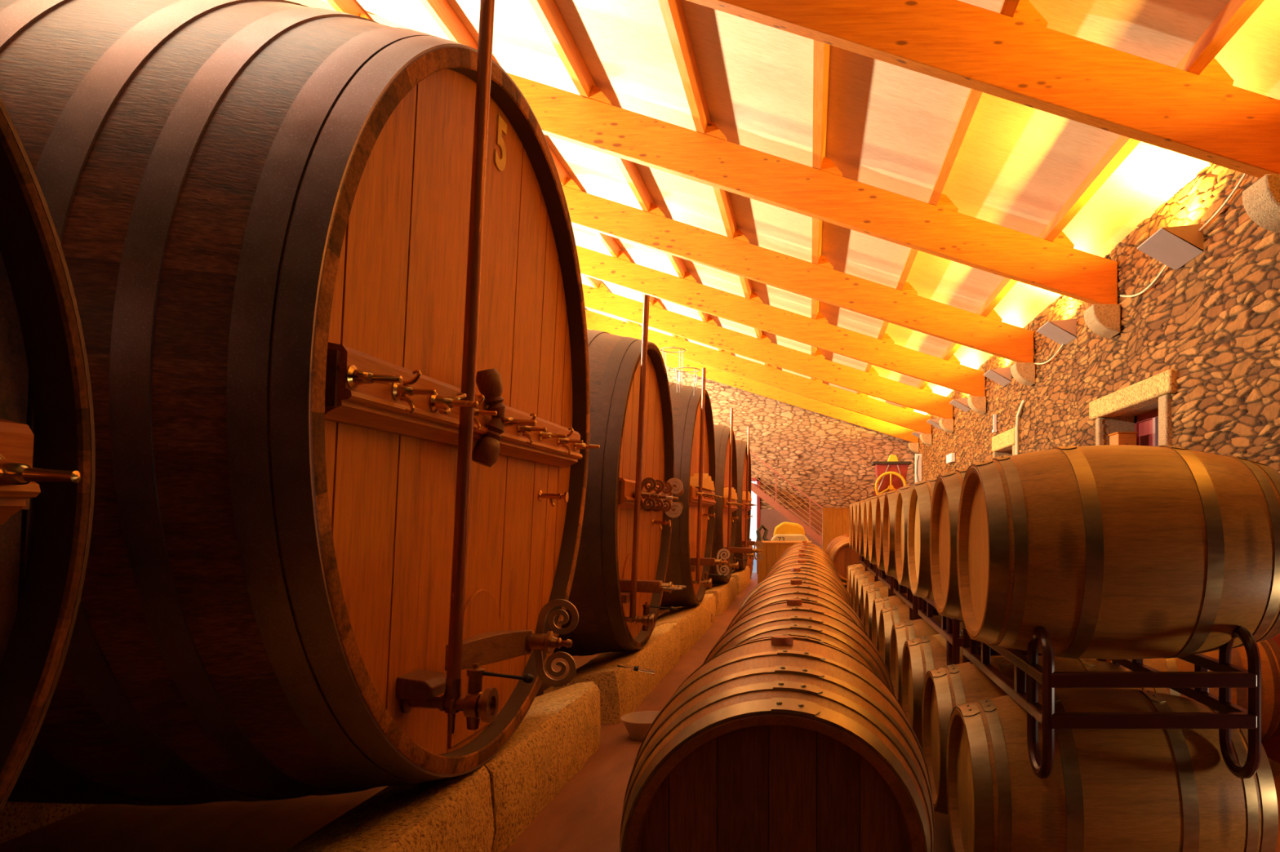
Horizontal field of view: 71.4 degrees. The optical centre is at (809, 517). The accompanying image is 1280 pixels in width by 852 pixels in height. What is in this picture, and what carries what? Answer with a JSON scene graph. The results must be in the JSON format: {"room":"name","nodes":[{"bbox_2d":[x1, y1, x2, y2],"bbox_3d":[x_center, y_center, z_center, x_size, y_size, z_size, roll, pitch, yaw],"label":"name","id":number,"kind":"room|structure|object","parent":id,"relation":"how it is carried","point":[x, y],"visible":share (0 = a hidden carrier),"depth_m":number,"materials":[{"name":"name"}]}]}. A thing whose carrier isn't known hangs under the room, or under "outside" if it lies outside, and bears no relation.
{"room":"wine cellar","nodes":[
{"label":"wine cellar","id":0,"kind":"room"},
{"bbox_2d":[0,573,1279,851],"bbox_3d":[-1.175,1.550,9.050,9.150,0.200,27.900,0,0,0],"label":"floor","id":1,"kind":"structure","parent":0,"point":[585,815],"depth_m":4.20,"materials":[{"name":"concrete"}]},
{"bbox_2d":[0,97,95,813],"bbox_3d":[-2.991,-0.120,0.670,3.394,2.473,2.440,0,0,0],"label":"barrel","id":2,"kind":"object","parent":1,"relation":"on","point":[47,445],"visible":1,"depth_m":1.68,"materials":[{"name":"wood"}]},
{"bbox_2d":[0,801,98,844],"bbox_3d":[-3.900,1.255,9.400,0.600,0.390,20.000,0,0,0],"label":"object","id":3,"kind":"structure","parent":1,"relation":"on","point":[16,819],"depth_m":4.01,"materials":[{"name":"stone"}]},
{"bbox_2d":[0,0,599,806],"bbox_3d":[-2.763,-0.469,3.701,3.609,3.221,3.188,0,0,0],"label":"barrel","id":4,"kind":"object","parent":1,"relation":"on","point":[323,265],"visible":0.96,"depth_m":2.55,"materials":[{"name":"wood"}]},
{"bbox_2d":[400,663,533,729],"bbox_3d":[-1.212,0.633,3.090,0.456,0.233,0.123,0,0,0],"label":"tap","id":5,"kind":"object","parent":4,"relation":"on","point":[419,688],"depth_m":3.07,"materials":[{"name":"gold metal"}]},
{"bbox_2d":[537,489,568,506],"bbox_3d":[-1.327,-0.099,4.500,0.145,0.084,0.058,3,0,0],"label":"tap","id":6,"kind":"object","parent":4,"relation":"on","point":[541,495],"depth_m":4.49,"materials":[{"name":"gold metal"}]},
{"bbox_2d":[284,764,494,851],"bbox_3d":[-1.591,1.249,1.550,0.569,0.402,4.300,0,0,0],"label":"plinth","id":7,"kind":"object","parent":1,"relation":"on","point":[453,814],"visible":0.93,"depth_m":3.22,"materials":[{"name":"stone"}]},
{"bbox_2d":[371,681,600,851],"bbox_3d":[-1.590,1.249,4.645,0.569,0.402,1.870,0,0,0],"label":"plinth","id":8,"kind":"object","parent":1,"relation":"on","point":[559,732],"visible":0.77,"depth_m":4.35,"materials":[{"name":"stone"}]},
{"bbox_2d":[543,622,680,724],"bbox_3d":[-1.590,1.262,7.570,0.569,0.375,2.900,0,0,0],"label":"plinth","id":9,"kind":"object","parent":1,"relation":"on","point":[622,690],"visible":0.73,"depth_m":6.68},
{"bbox_2d":[553,294,686,658],"bbox_3d":[-2.780,-0.246,7.086,3.594,2.775,2.779,0,0,-3],"label":"barrel","id":10,"kind":"object","parent":1,"relation":"on","point":[619,584],"visible":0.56,"depth_m":6.31,"materials":[{"name":"wood"}]},
{"bbox_2d":[623,602,674,631],"bbox_3d":[-1.204,0.715,6.300,0.446,0.209,0.110,0,0,0],"label":"tap","id":11,"kind":"object","parent":10,"relation":"on","point":[646,620],"depth_m":6.28,"materials":[{"name":"gold metal"}]},
{"bbox_2d":[651,518,671,529],"bbox_3d":[-1.314,0.057,7.700,0.162,0.094,0.066,3,0,0],"label":"tap","id":12,"kind":"object","parent":10,"relation":"on","point":[653,522],"depth_m":7.69,"materials":[{"name":"gold metal"}]},
{"bbox_2d":[620,711,660,741],"bbox_3d":[-1.070,1.383,5.750,0.356,0.134,0.356,0,0,0],"label":"basin","id":13,"kind":"object","parent":1,"relation":"on","point":[637,724],"visible":0.44,"depth_m":5.69,"materials":[{"name":"ceramic"}]},
{"bbox_2d":[654,593,715,657],"bbox_3d":[-1.590,1.263,10.725,0.570,0.375,3.350,0,0,0],"label":"plinth","id":14,"kind":"object","parent":1,"relation":"on","point":[694,621],"visible":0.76,"depth_m":10.12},
{"bbox_2d":[659,367,729,622],"bbox_3d":[-2.734,-0.248,10.652,3.611,3.026,2.899,0,0,-1],"label":"barrel","id":15,"kind":"object","parent":1,"relation":"on","point":[690,562],"visible":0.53,"depth_m":9.87,"materials":[{"name":"wood"}]},
{"bbox_2d":[660,346,700,395],"bbox_3d":[-1.505,-1.667,10.100,0.462,0.575,0.312,0,0,0],"label":"stool","id":16,"kind":"object","parent":15,"relation":"on","point":[663,351],"visible":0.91,"depth_m":10.01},
{"bbox_2d":[692,571,724,590],"bbox_3d":[-1.194,0.712,9.870,0.445,0.209,0.110,0,0,0],"label":"tap","id":17,"kind":"object","parent":15,"relation":"on","point":[706,583],"depth_m":9.85,"materials":[{"name":"gold metal"}]},
{"bbox_2d":[704,577,736,615],"bbox_3d":[-1.591,1.263,14.350,0.568,0.375,2.900,0,0,0],"label":"plinth","id":18,"kind":"object","parent":1,"relation":"on","point":[725,593],"visible":0.59,"depth_m":13.63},
{"bbox_2d":[707,408,763,584],"bbox_3d":[-2.633,-0.271,14.272,3.892,2.959,2.840,1,0,0],"label":"barrel","id":19,"kind":"object","parent":1,"relation":"on","point":[726,462],"visible":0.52,"depth_m":13.49,"materials":[{"name":"wood"}]},
{"bbox_2d":[724,556,747,570],"bbox_3d":[-1.188,0.711,13.490,0.444,0.209,0.110,0,0,0],"label":"tap","id":20,"kind":"object","parent":19,"relation":"on","point":[735,565],"depth_m":13.47,"materials":[{"name":"gold metal"}]},
{"bbox_2d":[730,566,750,595],"bbox_3d":[-1.590,1.263,17.900,0.570,0.375,3.000,0,0,0],"label":"plinth","id":21,"kind":"object","parent":1,"relation":"on","point":[742,577],"visible":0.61,"depth_m":17.24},
{"bbox_2d":[732,426,763,570],"bbox_3d":[-2.729,-0.321,17.951,3.705,3.054,2.928,1,0,0],"label":"wine barrel","id":22,"kind":"object","parent":1,"relation":"on","point":[743,457],"visible":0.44,"depth_m":17.15,"materials":[{"name":"wood"}]},
{"bbox_2d":[755,521,808,541],"bbox_3d":[-0.477,0.763,16.198,1.035,1.374,0.684,0,0,0],"label":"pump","id":23,"kind":"object","parent":1,"relation":"on","point":[784,531],"visible":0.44,"depth_m":15.92,"materials":[{"name":"yellow plastic"}]},
{"bbox_2d":[756,541,811,584],"bbox_3d":[-0.420,0.927,14.800,0.900,1.045,1.020,0,0,0],"label":"wooden bin","id":24,"kind":"object","parent":1,"relation":"on","point":[771,552],"visible":0.32,"depth_m":14.30,"materials":[{"name":"beige wood"}]},
{"bbox_2d":[750,451,822,545],"bbox_3d":[-0.361,-0.310,21.747,3.202,3.393,0.935,0,0,0],"label":"staircase","id":25,"kind":"structure","parent":1,"relation":"on","point":[772,502],"depth_m":21.29,"materials":[{"name":"metal"}]},
{"bbox_2d":[822,507,848,584],"bbox_3d":[0.810,0.623,18.400,1.100,1.655,1.020,0,0,0],"label":"wooden bin","id":26,"kind":"object","parent":1,"relation":"on","point":[835,521],"visible":0.26,"depth_m":17.90,"materials":[{"name":"beige wood"}]},
{"bbox_2d":[871,454,911,496],"bbox_3d":[1.640,0.091,17.490,0.760,2.718,0.720,0,0,0],"label":"press","id":27,"kind":"object","parent":1,"relation":"on","point":[891,475],"visible":0.62,"depth_m":17.30,"materials":[{"name":"red paint"}]},
{"bbox_3d":[0.800,1.397,7.725,0.100,0.105,9.950,0,0,0],"label":"bearer","id":28,"kind":"object","parent":1,"relation":"on","visible":0},
{"bbox_2d":[852,571,872,611],"bbox_3d":[1.028,0.985,10.585,0.985,0.735,0.733,0,0,0],"label":"wine barrel","id":29,"kind":"object","parent":28,"relation":"on","point":[862,574],"visible":0.1,"depth_m":10.49,"materials":[{"name":"brown wood"}]},
{"bbox_2d":[855,574,874,618],"bbox_3d":[1.028,0.985,9.840,0.985,0.735,0.733,0,0,0],"label":"wine barrel","id":30,"kind":"object","parent":28,"relation":"on","point":[867,579],"visible":0.12,"depth_m":9.72,"materials":[{"name":"brown wood"}]},
{"bbox_2d":[866,560,885,582],"bbox_3d":[1.045,0.583,10.080,0.667,0.480,1.440,0,0,0],"label":"rack","id":31,"kind":"object","parent":30,"relation":"on","point":[873,570],"visible":0.12,"depth_m":9.76,"materials":[{"name":"red paint"}]},
{"bbox_2d":[857,499,865,556],"bbox_3d":[1.050,0.117,9.720,0.985,0.735,0.733,0,0,0],"label":"wine barrel","id":32,"kind":"object","parent":31,"relation":"on","point":[860,519],"visible":0.12,"depth_m":9.63,"materials":[{"name":"brown wood"}]},
{"bbox_2d":[860,581,886,628],"bbox_3d":[1.028,0.985,8.905,0.985,0.735,0.733,0,0,0],"label":"wine barrel","id":33,"kind":"object","parent":28,"relation":"on","point":[871,585],"visible":0.12,"depth_m":8.80,"materials":[{"name":"brown wood"}]},
{"bbox_2d":[865,586,906,640],"bbox_3d":[1.028,0.985,8.160,0.985,0.735,0.733,0,0,0],"label":"wine barrel","id":34,"kind":"object","parent":28,"relation":"on","point":[873,594],"visible":0.2,"depth_m":8.01,"materials":[{"name":"brown wood"}]},
{"bbox_2d":[877,568,906,596],"bbox_3d":[1.045,0.583,8.400,0.667,0.480,1.440,0,0,0],"label":"rack","id":35,"kind":"object","parent":34,"relation":"on","point":[887,580],"visible":0.12,"depth_m":8.04,"materials":[{"name":"red paint"}]},
{"bbox_2d":[862,497,870,560],"bbox_3d":[1.050,0.117,8.785,0.985,0.735,0.733,0,0,0],"label":"wine barrel","id":36,"kind":"object","parent":35,"relation":"on","point":[867,500],"visible":0.1,"depth_m":8.95,"materials":[{"name":"brown wood"}]},
{"bbox_2d":[867,496,877,564],"bbox_3d":[1.050,0.117,8.040,0.985,0.735,0.733,0,0,0],"label":"wine barrel","id":37,"kind":"object","parent":35,"relation":"on","point":[873,500],"visible":0.16,"depth_m":7.95,"materials":[{"name":"brown wood"}]},
{"bbox_2d":[871,593,906,650],"bbox_3d":[1.028,0.985,7.225,0.985,0.735,0.733,0,0,0],"label":"wine barrel","id":38,"kind":"object","parent":28,"relation":"on","point":[878,604],"visible":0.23,"depth_m":7.12,"materials":[{"name":"brown wood"}]},
{"bbox_2d":[878,604,937,674],"bbox_3d":[1.028,0.985,6.480,0.985,0.735,0.733,0,0,0],"label":"wine barrel","id":39,"kind":"object","parent":28,"relation":"on","point":[889,616],"visible":0.16,"depth_m":6.32,"materials":[{"name":"brown wood"}]},
{"bbox_2d":[893,577,934,620],"bbox_3d":[1.045,0.583,6.720,0.667,0.480,1.440,0,0,0],"label":"rack","id":40,"kind":"object","parent":39,"relation":"on","point":[910,600],"visible":0.12,"depth_m":6.36,"materials":[{"name":"red paint"}]},
{"bbox_2d":[875,493,885,570],"bbox_3d":[1.050,0.117,7.105,0.985,0.735,0.733,0,0,0],"label":"wine barrel","id":41,"kind":"object","parent":40,"relation":"on","point":[880,500],"visible":0.16,"depth_m":7.25,"materials":[{"name":"brown wood"}]},
{"bbox_2d":[882,488,898,577],"bbox_3d":[1.050,0.117,6.360,0.985,0.735,0.733,0,0,0],"label":"wine barrel","id":42,"kind":"object","parent":40,"relation":"on","point":[890,500],"visible":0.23,"depth_m":6.25,"materials":[{"name":"brown wood"}]},
{"bbox_2d":[889,615,962,706],"bbox_3d":[1.028,0.985,5.545,0.985,0.735,0.733,0,0,0],"label":"wine barrel","id":43,"kind":"object","parent":28,"relation":"on","point":[901,633],"visible":0.12,"depth_m":5.43,"materials":[{"name":"brown wood"}]},
{"bbox_2d":[901,630,1096,750],"bbox_3d":[1.028,0.985,4.800,0.985,0.735,0.733,0,0,0],"label":"wine barrel","id":44,"kind":"object","parent":28,"relation":"on","point":[922,655],"visible":0.21,"depth_m":4.62,"materials":[{"name":"brown wood"}]},
{"bbox_2d":[917,596,981,666],"bbox_3d":[1.045,0.583,5.040,0.667,0.480,1.440,0,0,0],"label":"rack","id":45,"kind":"object","parent":44,"relation":"on","point":[949,628],"visible":0.12,"depth_m":4.52,"materials":[{"name":"metal"}]},
{"bbox_2d":[894,484,912,587],"bbox_3d":[1.050,0.117,5.425,0.985,0.735,0.733,0,0,0],"label":"wine barrel","id":46,"kind":"object","parent":45,"relation":"on","point":[904,493],"visible":0.1,"depth_m":5.54,"materials":[{"name":"brown wood"}]},
{"bbox_2d":[906,477,936,600],"bbox_3d":[1.050,0.117,4.680,0.985,0.735,0.733,0,0,0],"label":"wine barrel","id":47,"kind":"object","parent":45,"relation":"on","point":[920,501],"visible":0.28,"depth_m":4.55,"materials":[{"name":"brown wood"}]},
{"bbox_2d":[921,656,1168,814],"bbox_3d":[1.028,0.985,3.865,0.985,0.735,0.733,0,0,0],"label":"wine barrel","id":48,"kind":"object","parent":28,"relation":"on","point":[946,688],"visible":0.27,"depth_m":3.74,"materials":[{"name":"brown wood"}]},
{"bbox_2d":[946,688,1278,851],"bbox_3d":[1.028,0.985,3.120,0.985,0.735,0.733,0,0,0],"label":"wine barrel","id":49,"kind":"object","parent":28,"relation":"on","point":[1105,790],"visible":0.82,"depth_m":2.81,"materials":[{"name":"brown wood"}]},
{"bbox_2d":[962,621,1261,779],"bbox_3d":[1.045,0.583,3.360,0.667,0.480,1.440,0,0,0],"label":"rack","id":50,"kind":"object","parent":49,"relation":"on","point":[1225,676],"visible":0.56,"depth_m":2.65,"materials":[{"name":"metal"}]},
{"bbox_2d":[929,467,968,621],"bbox_3d":[1.050,0.117,3.745,0.985,0.735,0.733,0,0,0],"label":"wine barrel","id":51,"kind":"object","parent":50,"relation":"on","point":[948,486],"visible":0.24,"depth_m":3.75,"materials":[{"name":"brown wood"}]},
{"bbox_2d":[956,444,1279,659],"bbox_3d":[1.050,0.117,3.000,0.985,0.735,0.733,0,0,0],"label":"wine barrel","id":52,"kind":"object","parent":50,"relation":"on","point":[1118,552],"visible":0.97,"depth_m":2.70,"materials":[{"name":"brown wood"}]},
{"bbox_3d":[1.950,1.397,6.375,0.100,0.105,3.150,0,0,0],"label":"bearer","id":53,"kind":"object","parent":1,"relation":"on","visible":0},
{"bbox_2d":[1096,638,1279,741],"bbox_3d":[2.183,0.985,5.120,0.985,0.735,0.733,0,0,0],"label":"wine barrel","id":54,"kind":"object","parent":53,"relation":"on","point":[1269,651],"visible":0.11,"depth_m":4.81,"materials":[{"name":"brown wood"}]},
{"bbox_3d":[-0.262,1.198,6.475,0.100,0.504,9.450,0,0,0],"label":"bearer","id":55,"kind":"object","parent":1,"relation":"on","visible":0},
{"bbox_2d":[619,633,934,851],"bbox_3d":[-0.068,0.651,2.132,0.701,0.719,0.955,0,0,0],"label":"wine barrel","id":56,"kind":"object","parent":55,"relation":"on","point":[788,743],"visible":1,"depth_m":1.69,"materials":[{"name":"brown wood"}]},
{"bbox_2d":[737,568,849,613],"bbox_3d":[-0.082,0.651,5.037,0.701,0.719,0.955,0,0,0],"label":"wine barrel","id":57,"kind":"object","parent":55,"relation":"on","point":[784,577],"visible":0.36,"depth_m":4.85,"materials":[{"name":"brown wood"}]},
{"bbox_2d":[725,579,868,636],"bbox_3d":[-0.063,0.651,4.069,0.701,0.719,0.955,0,0,0],"label":"wine barrel","id":58,"kind":"object","parent":55,"relation":"on","point":[796,588],"visible":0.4,"depth_m":3.86,"materials":[{"name":"brown wood"}]},
{"bbox_2d":[702,599,894,695],"bbox_3d":[-0.055,0.651,3.100,0.701,0.719,0.955,0,0,0],"label":"wine barrel","id":59,"kind":"object","parent":55,"relation":"on","point":[799,617],"visible":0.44,"depth_m":2.83,"materials":[{"name":"brown wood"}]},
{"bbox_2d":[767,549,835,573],"bbox_3d":[-0.072,0.651,7.941,0.701,0.719,0.955,0,0,0],"label":"wine barrel","id":60,"kind":"object","parent":55,"relation":"on","point":[801,551],"visible":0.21,"depth_m":7.80,"materials":[{"name":"brown wood"}]},
{"bbox_2d":[763,554,840,580],"bbox_3d":[-0.063,0.651,6.973,0.701,0.719,0.955,0,0,0],"label":"wine barrel","id":61,"kind":"object","parent":55,"relation":"on","point":[801,557],"visible":0.17,"depth_m":6.82,"materials":[{"name":"brown wood"}]},
{"bbox_2d":[764,560,853,608],"bbox_3d":[-0.055,0.651,6.005,0.701,0.719,0.955,0,0,0],"label":"wine barrel","id":62,"kind":"object","parent":55,"relation":"on","point":[802,565],"visible":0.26,"depth_m":5.81,"materials":[{"name":"brown wood"}]},
{"bbox_2d":[780,546,838,575],"bbox_3d":[-0.055,0.651,8.909,0.701,0.719,0.955,0,0,0],"label":"wine barrel","id":63,"kind":"object","parent":55,"relation":"on","point":[805,548],"visible":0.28,"depth_m":8.76,"materials":[{"name":"brown wood"}]},
{"bbox_2d":[286,0,1279,414],"bbox_3d":[-1.225,-3.786,9.050,9.250,2.968,27.900,0,0,0],"label":"ceiling","id":64,"kind":"structure","parent":0,"point":[891,127],"depth_m":7.30,"materials":[{"name":"paint"}]},
{"bbox_2d":[419,0,676,337],"bbox_3d":[-3.066,-4.217,9.000,0.120,0.180,27.000,0,0,0],"label":"rafter","id":65,"kind":"structure","parent":64,"relation":"attached to","point":[441,11],"depth_m":7.51,"materials":[{"name":"brown wood"}]},
{"bbox_2d":[528,0,722,351],"bbox_3d":[-2.016,-3.891,9.000,0.120,0.180,27.000,0,0,0],"label":"rafter","id":66,"kind":"structure","parent":64,"relation":"attached to","point":[547,11],"depth_m":7.46,"materials":[{"name":"brown wood"}]},
{"bbox_2d":[657,0,768,365],"bbox_3d":[-0.966,-3.566,9.000,0.120,0.180,27.000,0,0,0],"label":"rafter","id":67,"kind":"structure","parent":64,"relation":"attached to","point":[673,13],"depth_m":7.03,"materials":[{"name":"brown wood"}]},
{"bbox_2d":[856,0,1019,394],"bbox_3d":[1.134,-2.915,9.000,0.120,0.180,27.000,0,0,0],"label":"rafter","id":68,"kind":"structure","parent":64,"relation":"attached to","point":[1008,7],"depth_m":6.78,"materials":[{"name":"brown wood"}]},
{"bbox_2d":[899,0,1264,408],"bbox_3d":[2.184,-2.589,9.000,0.120,0.180,27.000,0,0,0],"label":"rafter","id":69,"kind":"structure","parent":64,"relation":"attached to","point":[1233,16],"depth_m":6.07,"materials":[{"name":"brown wood"}]},
{"bbox_2d":[666,366,918,509],"bbox_3d":[-1.275,-2.617,22.506,8.150,4.794,0.041,0,0,0],"label":"wall","id":70,"kind":"structure","parent":0,"point":[829,460],"depth_m":22.50,"materials":[{"name":"stone"}]},
{"bbox_2d":[1000,402,1158,456],"bbox_3d":[3.080,-1.404,13.400,0.440,2.368,18.200,0,0,0],"label":"wall","id":71,"kind":"structure","parent":0,"point":[1125,422],"depth_m":8.30,"materials":[{"name":"stone"}]},
{"bbox_2d":[1108,431,1137,445],"bbox_3d":[2.915,-0.545,8.100,0.190,0.490,0.260,0,0,0],"label":"wooden box","id":72,"kind":"object","parent":71,"relation":"on","point":[1118,437],"visible":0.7,"depth_m":7.98,"materials":[{"name":"brown wood"}]},
{"bbox_2d":[1134,408,1158,446],"bbox_3d":[3.130,-0.635,7.595,0.080,0.670,1.410,0,0,0],"label":"window","id":73,"kind":"structure","parent":71,"relation":"in","point":[1146,424],"depth_m":8.02,"materials":[{"name":"glass"}]},
{"bbox_2d":[918,162,1279,480],"bbox_3d":[2.808,-1.354,13.400,0.050,2.268,18.200,0,0,0],"label":"wall","id":74,"kind":"structure","parent":0,"point":[1214,319],"depth_m":6.53,"materials":[{"name":"stone"}]},
{"bbox_2d":[907,443,919,453],"bbox_3d":[2.665,-1.792,22.355,0.250,0.255,0.270,0,0,0],"label":"stone corbel","id":75,"kind":"object","parent":74,"relation":"attached to","point":[914,447],"visible":1,"depth_m":22.22,"materials":[{"name":"stone"}]},
{"bbox_2d":[660,351,918,443],"bbox_3d":[-1.285,-3.366,22.335,8.130,2.937,0.110,0,0,0],"label":"rafter","id":76,"kind":"object","parent":75,"relation":"on","point":[673,362],"visible":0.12,"depth_m":22.28,"materials":[{"name":"brown wood"}]},
{"bbox_2d":[920,433,932,445],"bbox_3d":[2.665,-1.792,19.980,0.250,0.255,0.280,0,0,0],"label":"stone corbel","id":77,"kind":"object","parent":74,"relation":"attached to","point":[926,438],"visible":1,"depth_m":19.84,"materials":[{"name":"stone"}]},
{"bbox_2d":[585,309,931,433],"bbox_3d":[-1.285,-3.366,19.955,8.130,2.937,0.110,0,0,0],"label":"rafter","id":78,"kind":"object","parent":77,"relation":"on","point":[723,361],"visible":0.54,"depth_m":19.90,"materials":[{"name":"brown wood"}]},
{"bbox_2d":[938,418,953,433],"bbox_3d":[2.665,-1.792,16.980,0.250,0.255,0.280,0,0,0],"label":"stone corbel","id":79,"kind":"object","parent":74,"relation":"attached to","point":[946,424],"visible":1,"depth_m":16.84,"materials":[{"name":"stone"}]},
{"bbox_2d":[582,283,952,418],"bbox_3d":[-1.285,-3.366,16.955,8.130,2.937,0.110,0,0,0],"label":"rafter","id":80,"kind":"object","parent":79,"relation":"on","point":[601,300],"visible":0.79,"depth_m":16.90,"materials":[{"name":"brown wood"}]},
{"bbox_2d":[967,396,986,414],"bbox_3d":[2.665,-1.792,13.880,0.250,0.255,0.280,0,0,0],"label":"stone corbel","id":81,"kind":"object","parent":74,"relation":"attached to","point":[977,404],"visible":1,"depth_m":13.74,"materials":[{"name":"stone"}]},
{"bbox_2d":[576,245,985,396],"bbox_3d":[-1.285,-3.366,13.855,8.130,2.937,0.110,0,0,0],"label":"rafter","id":82,"kind":"object","parent":81,"relation":"on","point":[620,271],"visible":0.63,"depth_m":13.80,"materials":[{"name":"brown wood"}]},
{"bbox_2d":[983,367,1011,386],"bbox_3d":[2.647,-1.990,12.300,0.295,0.200,0.470,0,0,0],"label":"uplight","id":83,"kind":"object","parent":74,"relation":"attached to","point":[1002,376],"visible":0.96,"depth_m":12.11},
{"bbox_2d":[992,444,1019,457],"bbox_3d":[2.812,-0.645,12.395,0.115,0.690,1.410,0,0,0],"label":"door frame","id":84,"kind":"structure","parent":74,"relation":"attached to","point":[995,454],"depth_m":13.00,"materials":[{"name":"stone"}]},
{"bbox_2d":[991,426,1020,452],"bbox_3d":[2.830,-1.105,12.400,0.180,0.230,1.440,0,0,0],"label":"stone lintel","id":85,"kind":"object","parent":84,"relation":"on","point":[1003,442],"visible":0.74,"depth_m":12.29,"materials":[{"name":"stone"}]},
{"bbox_2d":[1015,399,1026,454],"bbox_3d":[2.775,-0.920,11.445,0.054,1.239,0.392,0,0,0],"label":"conduit","id":86,"kind":"object","parent":74,"relation":"attached to","point":[1024,401],"visible":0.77,"depth_m":11.60,"materials":[{"name":"beige plastic"}]},
{"bbox_2d":[1010,362,1035,386],"bbox_3d":[2.665,-1.792,10.880,0.250,0.255,0.280,0,0,0],"label":"stone corbel","id":87,"kind":"object","parent":74,"relation":"attached to","point":[1024,373],"visible":1,"depth_m":10.74,"materials":[{"name":"stone"}]},
{"bbox_2d":[561,177,1033,362],"bbox_3d":[-1.285,-3.366,10.855,8.130,2.937,0.110,0,0,0],"label":"rafter","id":88,"kind":"object","parent":87,"relation":"on","point":[651,229],"visible":0.59,"depth_m":10.80,"materials":[{"name":"brown wood"}]},
{"bbox_2d":[1034,318,1076,364],"bbox_3d":[2.647,-1.951,9.908,0.295,0.278,1.587,0,0,0],"label":"uplight","id":89,"kind":"object","parent":74,"relation":"attached to","point":[1062,332],"visible":1,"depth_m":9.22,"materials":[{"name":"grey metal"}]},
{"bbox_2d":[1034,343,1064,364],"bbox_3d":[2.770,-1.860,10.100,0.018,0.095,1.203,0,0,0],"label":"cable","id":90,"kind":"object","parent":89,"relation":"attached to","point":[1062,344],"depth_m":9.85,"materials":[{"name":"beige plastic"}]},
{"bbox_2d":[1083,304,1120,338],"bbox_3d":[2.665,-1.792,7.940,0.250,0.255,0.280,0,0,0],"label":"stone corbel","id":91,"kind":"object","parent":74,"relation":"attached to","point":[1104,320],"visible":1,"depth_m":7.80,"materials":[{"name":"stone"}]},
{"bbox_2d":[359,13,1117,304],"bbox_3d":[-1.285,-3.366,7.915,8.130,2.937,0.110,0,0,0],"label":"rafter","id":92,"kind":"object","parent":91,"relation":"on","point":[593,122],"visible":0.58,"depth_m":7.86,"materials":[{"name":"brown wood"}]},
{"bbox_2d":[1095,394,1174,446],"bbox_3d":[2.812,-0.630,7.565,0.115,0.660,1.670,0,0,0],"label":"door frame","id":93,"kind":"structure","parent":74,"relation":"attached to","point":[1165,424],"depth_m":6.82,"materials":[{"name":"stone"}]},
{"bbox_2d":[1088,368,1179,420],"bbox_3d":[2.830,-1.050,7.590,0.180,0.180,1.920,0,0,0],"label":"stone lintel","id":94,"kind":"object","parent":93,"relation":"on","point":[1145,393],"visible":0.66,"depth_m":7.36,"materials":[{"name":"stone"}]},
{"bbox_2d":[1120,173,1246,297],"bbox_3d":[2.647,-2.100,6.499,0.295,0.455,2.506,0,0,0],"label":"uplight","id":95,"kind":"object","parent":74,"relation":"attached to","point":[1175,246],"visible":0.88,"depth_m":6.29,"materials":[{"name":"grey metal"}]},
{"bbox_2d":[1120,265,1166,297],"bbox_3d":[2.770,-1.930,7.225,0.018,0.115,1.054,0,0,0],"label":"cable","id":96,"kind":"object","parent":95,"relation":"attached to","point":[1121,295],"depth_m":7.11,"materials":[{"name":"beige plastic"}]},
{"bbox_2d":[1199,173,1246,231],"bbox_3d":[2.689,-2.180,5.931,0.179,0.295,1.368,0,0,0],"label":"cable","id":97,"kind":"object","parent":95,"relation":"attached to","point":[1201,227],"depth_m":5.83,"materials":[{"name":"beige plastic"}]},
{"bbox_2d":[1242,173,1279,233],"bbox_3d":[2.665,-1.792,4.980,0.250,0.255,0.280,0,0,0],"label":"stone corbel","id":98,"kind":"object","parent":74,"relation":"attached to","point":[1261,200],"visible":1,"depth_m":4.96,"materials":[{"name":"stone"}]},
{"bbox_2d":[686,0,1279,177],"bbox_3d":[-1.285,-3.366,4.955,8.130,2.937,0.110,0,0,0],"label":"rafter","id":99,"kind":"object","parent":98,"relation":"on","point":[1017,59],"visible":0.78,"depth_m":4.90,"materials":[{"name":"brown wood"}]},
{"bbox_2d":[326,0,640,326],"bbox_3d":[-4.116,-4.542,9.000,0.120,0.180,27.000,0,0,0],"label":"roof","id":100,"kind":"structure","parent":99,"relation":"on","point":[349,6],"depth_m":7.75,"materials":[{"name":"brown wood"}]},
{"bbox_2d":[810,40,830,380],"bbox_3d":[0.084,-3.240,9.000,0.120,0.180,27.000,0,0,0],"label":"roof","id":101,"kind":"structure","parent":99,"relation":"on","point":[821,54],"depth_m":6.96,"materials":[{"name":"brown wood"}]},
{"bbox_2d":[1261,633,1279,764],"bbox_3d":[2.935,0.615,9.000,0.330,1.670,27.000,0,0,0],"label":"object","id":102,"kind":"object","parent":74,"relation":"attached to","point":[1271,746],"depth_m":5.19,"materials":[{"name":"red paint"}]},
{"bbox_3d":[-1.125,-1.782,22.730,8.450,6.464,0.340,0,0,0],"label":"wall","id":103,"kind":"structure","parent":0,"visible":0},
{"bbox_2d":[760,509,822,548],"bbox_3d":[-1.290,0.615,22.515,8.120,1.670,0.090,0,0,0],"label":"trim","id":104,"kind":"structure","parent":103,"relation":"attached to","point":[770,519],"depth_m":22.47,"materials":[{"name":"paint"}]},
{"bbox_3d":[0.430,1.198,14.400,0.100,0.504,2.800,0,0,0],"label":"bearer","id":105,"kind":"object","parent":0,"visible":0},
{"bbox_2d":[828,537,864,583],"bbox_3d":[0.630,0.651,13.450,0.701,0.719,0.955,0,0,0],"label":"wine barrel","id":106,"kind":"object","parent":105,"relation":"on","point":[842,556],"visible":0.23,"depth_m":13.01,"materials":[{"name":"brown wood"}]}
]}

